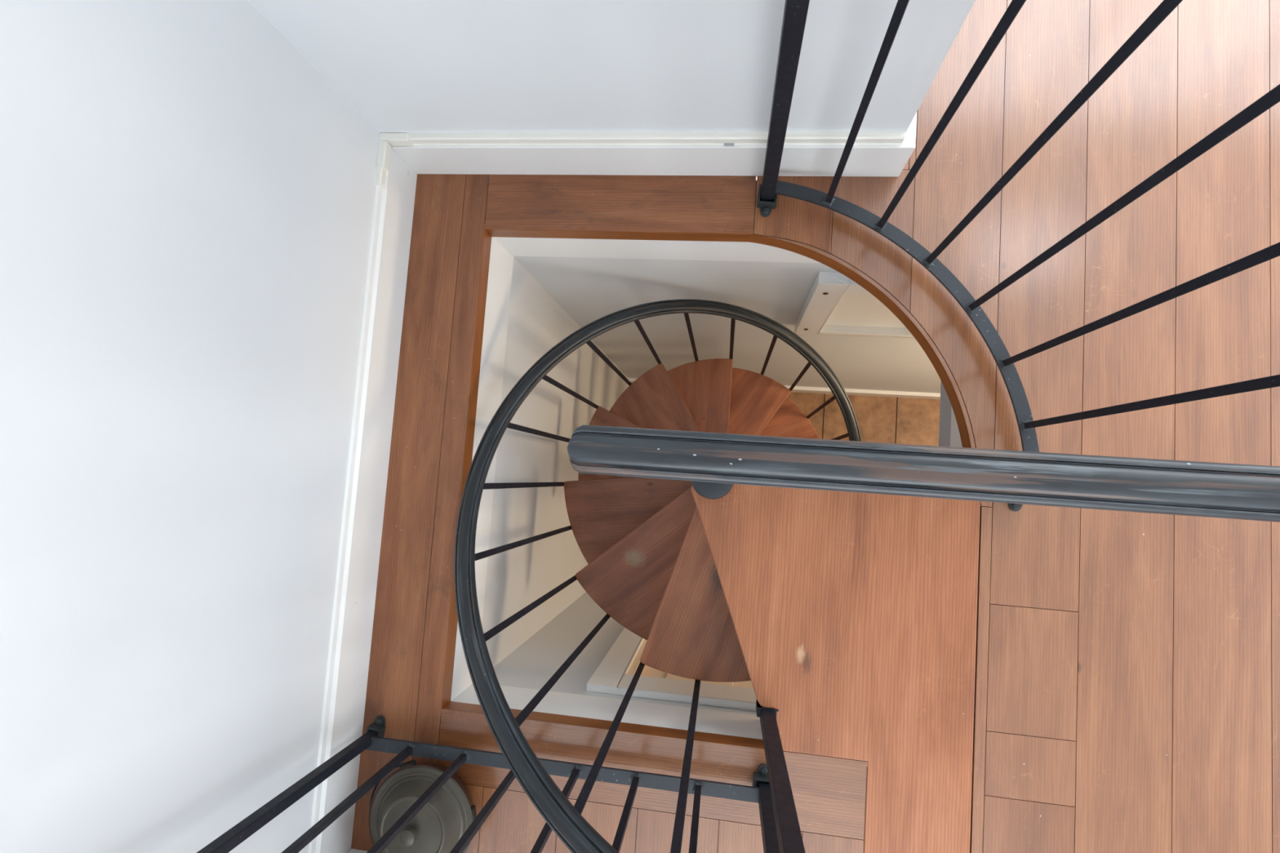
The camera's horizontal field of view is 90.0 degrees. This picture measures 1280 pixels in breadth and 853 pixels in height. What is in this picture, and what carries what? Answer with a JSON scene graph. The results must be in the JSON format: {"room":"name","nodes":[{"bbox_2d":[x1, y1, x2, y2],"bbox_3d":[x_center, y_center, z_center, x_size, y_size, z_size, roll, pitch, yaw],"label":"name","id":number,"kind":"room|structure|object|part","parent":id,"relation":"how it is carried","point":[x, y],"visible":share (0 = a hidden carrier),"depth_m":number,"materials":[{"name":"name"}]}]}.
{"room":"spiral staircase landing","nodes":[
{"label":"spiral staircase landing","id":0,"kind":"room"},
{"bbox_2d":[0,0,379,852],"bbox_3d":[-0.933,0.719,0.366,0.120,2.600,3.294,3,86,8],"label":"wall","id":1,"kind":"structure","parent":0,"point":[187,202],"depth_m":1.00,"materials":[{"name":"white paint"}]},
{"bbox_2d":[307,149,417,852],"bbox_3d":[-0.669,0.166,1.564,0.015,0.156,1.740,3,86,8],"label":"baseboard","id":2,"kind":"structure","parent":1,"relation":"attached to","point":[361,535],"depth_m":1.55,"materials":[{"name":"white wood"}]},
{"bbox_2d":[481,257,627,667],"bbox_3d":[-0.318,0.203,3.061,0.100,2.787,1.444,3,86,8],"label":"wall","id":3,"kind":"structure","parent":0,"point":[517,577],"depth_m":2.28,"materials":[{"name":"grey paint"}]},
{"bbox_2d":[441,229,491,708],"bbox_3d":[-0.449,0.092,1.648,0.012,0.054,1.216,3,86,8],"label":"trim","id":4,"kind":"structure","parent":3,"relation":"attached to","point":[475,372],"depth_m":1.65,"materials":[{"name":"brown wood"}]},
{"bbox_2d":[450,236,513,701],"bbox_3d":[-0.454,0.100,1.768,0.048,0.184,1.316,3,86,8],"label":"trim","id":5,"kind":"structure","parent":3,"relation":"attached to","point":[500,265],"depth_m":1.78,"materials":[{"name":"white paint"}]},
{"bbox_2d":[248,0,975,133],"bbox_3d":[-0.176,-1.499,0.451,1.335,2.600,1.476,3,86,8],"label":"wall","id":6,"kind":"structure","parent":0,"point":[406,66],"depth_m":1.21,"materials":[{"name":"white paint"}]},
{"bbox_2d":[374,131,905,187],"bbox_3d":[-0.032,-0.609,1.469,1.214,0.031,0.124,3,86,8],"label":"baseboard","id":7,"kind":"structure","parent":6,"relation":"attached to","point":[386,141],"depth_m":1.47,"materials":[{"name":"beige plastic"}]},
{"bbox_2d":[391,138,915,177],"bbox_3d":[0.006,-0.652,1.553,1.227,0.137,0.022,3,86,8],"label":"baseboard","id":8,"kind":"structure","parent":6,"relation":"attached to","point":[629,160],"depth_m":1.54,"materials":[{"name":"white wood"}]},
{"bbox_2d":[748,234,980,506],"bbox_3d":[0.561,-0.208,1.540,0.193,0.054,0.885,-41,82,3],"label":"trim","id":9,"kind":"structure","parent":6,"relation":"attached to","point":[944,372],"depth_m":1.53,"materials":[{"name":"brown wood"}]},
{"bbox_2d":[904,112,916,138],"bbox_3d":[0.648,-1.312,1.523,0.027,0.137,1.376,3,86,8],"label":"baseboard","id":10,"kind":"structure","parent":6,"relation":"attached to","point":[910,133],"depth_m":1.41,"materials":[{"name":"white wood"}]},
{"bbox_2d":[493,592,756,715],"bbox_3d":[0.459,0.921,2.899,1.565,2.787,0.100,3,86,8],"label":"wall","id":11,"kind":"structure","parent":0,"point":[533,663],"depth_m":2.13,"materials":[{"name":"grey paint"}]},
{"bbox_2d":[451,684,762,739],"bbox_3d":[0.146,0.768,1.622,1.256,0.161,0.048,3,86,8],"label":"trim","id":12,"kind":"structure","parent":11,"relation":"attached to","point":[713,722],"depth_m":1.65,"materials":[{"name":"white paint"}]},
{"bbox_2d":[440,701,867,767],"bbox_3d":[0.010,0.732,1.534,1.027,0.054,0.012,3,86,8],"label":"trim","id":13,"kind":"structure","parent":11,"relation":"attached to","point":[456,706],"depth_m":1.54,"materials":[{"name":"brown wood"}]},
{"bbox_2d":[586,627,756,711],"bbox_3d":[0.472,0.865,2.961,0.938,2.470,0.022,3,86,8],"label":"trim","id":14,"kind":"structure","parent":11,"relation":"attached to","point":[611,677],"depth_m":1.83,"materials":[{"name":"white wood"}]},
{"bbox_2d":[626,639,753,688],"bbox_3d":[0.477,0.924,3.020,0.762,2.343,0.114,3,86,8],"label":"door","id":15,"kind":"structure","parent":11,"relation":"in","point":[647,671],"depth_m":2.13,"materials":[{"name":"beige paint"}]},
{"bbox_2d":[513,256,941,393],"bbox_3d":[1.690,-0.349,2.843,4.065,2.787,0.100,3,86,8],"label":"wall","id":16,"kind":"structure","parent":0,"point":[588,290],"depth_m":2.58,"materials":[{"name":"grey paint"}]},
{"bbox_2d":[484,225,753,241],"bbox_3d":[-0.065,-0.498,1.646,0.703,0.054,0.014,3,86,8],"label":"trim","id":17,"kind":"structure","parent":16,"relation":"attached to","point":[501,233],"depth_m":1.64,"materials":[{"name":"wood"}]},
{"bbox_2d":[493,236,819,262],"bbox_3d":[0.234,-0.494,1.716,1.256,0.164,0.046,3,86,8],"label":"trim","id":18,"kind":"structure","parent":16,"relation":"attached to","point":[515,246],"depth_m":1.75,"materials":[{"name":"white paint"}]},
{"bbox_2d":[627,377,940,399],"bbox_3d":[1.892,-0.186,4.031,3.965,0.160,0.022,3,86,8],"label":"baseboard","id":19,"kind":"structure","parent":16,"relation":"attached to","point":[797,388],"depth_m":4.05,"materials":[{"name":"white wood"}]},
{"bbox_2d":[794,271,914,337],"bbox_3d":[0.840,-0.389,2.143,0.562,0.644,0.040,3,86,8],"label":"door","id":20,"kind":"structure","parent":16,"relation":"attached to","point":[835,304],"depth_m":2.23,"materials":[{"name":"beige paint"}]},
{"bbox_3d":[0.845,-0.404,2.172,0.386,0.525,0.006,3,86,8],"label":"hatch panel","id":21,"kind":"part","parent":20,"relation":"part of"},
{"bbox_2d":[938,382,951,446],"bbox_3d":[0.828,0.174,1.688,0.054,0.100,1.238,3,86,8],"label":"trim","id":22,"kind":"structure","parent":16,"relation":"attached to","point":[944,430],"depth_m":1.72,"materials":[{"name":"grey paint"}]},
{"bbox_2d":[950,407,962,447],"bbox_3d":[0.811,0.172,1.570,0.057,0.138,1.222,3,86,8],"label":"trim","id":23,"kind":"structure","parent":16,"relation":"attached to","point":[955,438],"depth_m":1.63,"materials":[{"name":"white wood"}]},
{"bbox_2d":[351,0,1279,852],"bbox_3d":[1.797,0.349,1.335,4.964,0.062,4.550,3,86,8],"label":"floor","id":24,"kind":"structure","parent":0,"point":[1127,674],"depth_m":1.46,"materials":[{"name":"brown wood"}]},
{"bbox_2d":[368,760,476,852],"bbox_3d":[-0.519,0.916,1.482,0.280,0.155,0.258,3,86,8],"label":"lidded pot","id":25,"kind":"object","parent":24,"relation":"on","point":[439,825],"visible":0.82,"depth_m":1.45,"materials":[{"name":"grey metal"}]},
{"bbox_3d":[-0.598,0.922,1.521,0.113,0.035,0.253,-3,85,7],"label":"bail handle","id":26,"kind":"part","parent":25,"relation":"part of","materials":[{"name":"metal"}]},
{"bbox_3d":[-0.512,0.907,1.418,0.038,0.030,0.038,3,86,8],"label":"lid knob","id":27,"kind":"part","parent":25,"relation":"part of","materials":[{"name":"grey metal"}]},
{"bbox_2d":[196,715,779,852],"bbox_3d":[-0.254,0.742,1.052,1.038,0.965,0.074,3,86,8],"label":"guard railing","id":28,"kind":"object","parent":24,"relation":"on","point":[374,740],"visible":0.77,"depth_m":1.37,"materials":[{"name":"black metal"}]},
{"bbox_3d":[-0.711,0.721,1.128,0.023,0.924,0.023,3,86,8],"label":"post","id":29,"kind":"part","parent":28,"relation":"part of","materials":[{"name":"black metal"}]},
{"bbox_3d":[0.224,0.783,1.000,0.032,0.924,0.032,3,86,8],"label":"post","id":30,"kind":"part","parent":28,"relation":"part of","materials":[{"name":"black metal"}]},
{"bbox_2d":[756,0,1279,511],"bbox_3d":[0.560,-0.313,1.033,0.252,0.965,1.020,-39,82,3],"label":"guard railing","id":31,"kind":"object","parent":24,"relation":"on","point":[795,11],"visible":0.79,"depth_m":1.05,"materials":[{"name":"black metal"}]},
{"bbox_3d":[0.252,-0.601,1.112,0.032,0.924,0.032,3,86,8],"label":"post","id":32,"kind":"part","parent":31,"relation":"part of","materials":[{"name":"black metal"}]},
{"bbox_2d":[786,391,940,445],"bbox_3d":[1.810,1.216,4.036,4.165,0.060,3.023,3,86,8],"label":"floor","id":33,"kind":"structure","parent":0,"point":[886,420],"depth_m":4.14,"materials":[{"name":"brown tile"}]},
{"bbox_2d":[453,298,980,852],"bbox_3d":[0.288,0.558,2.445,1.182,3.588,1.888,3,86,8],"label":"spiral staircase","id":34,"kind":"structure","parent":33,"relation":"on","point":[851,618],"depth_m":1.48,"materials":[{"name":"black paint"}]},
{"bbox_3d":[0.246,0.639,1.109,0.031,0.860,0.031,3,86,8],"label":"newel post","id":35,"kind":"part","parent":34,"relation":"part of","materials":[{"name":"black metal"}]},
{"bbox_2d":[567,424,1279,522],"bbox_3d":[0.376,0.081,1.024,0.794,0.884,0.050,3,86,8],"label":"pole","id":36,"kind":"object","parent":34,"relation":"on","point":[1114,483],"visible":1,"depth_m":0.60,"materials":[{"name":"black metal"}]},
{"bbox_3d":[-0.832,1.260,0.283,0.165,2.550,0.619,3,86,8],"label":"step","id":37,"kind":"structure","parent":0,"visible":0},
{"bbox_2d":[346,848,367,852],"bbox_3d":[-0.660,1.353,1.475,0.165,0.135,0.634,3,86,8],"label":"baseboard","id":38,"kind":"structure","parent":37,"relation":"attached to","point":[351,851],"depth_m":1.56,"materials":[{"name":"white paint"}]}
]}

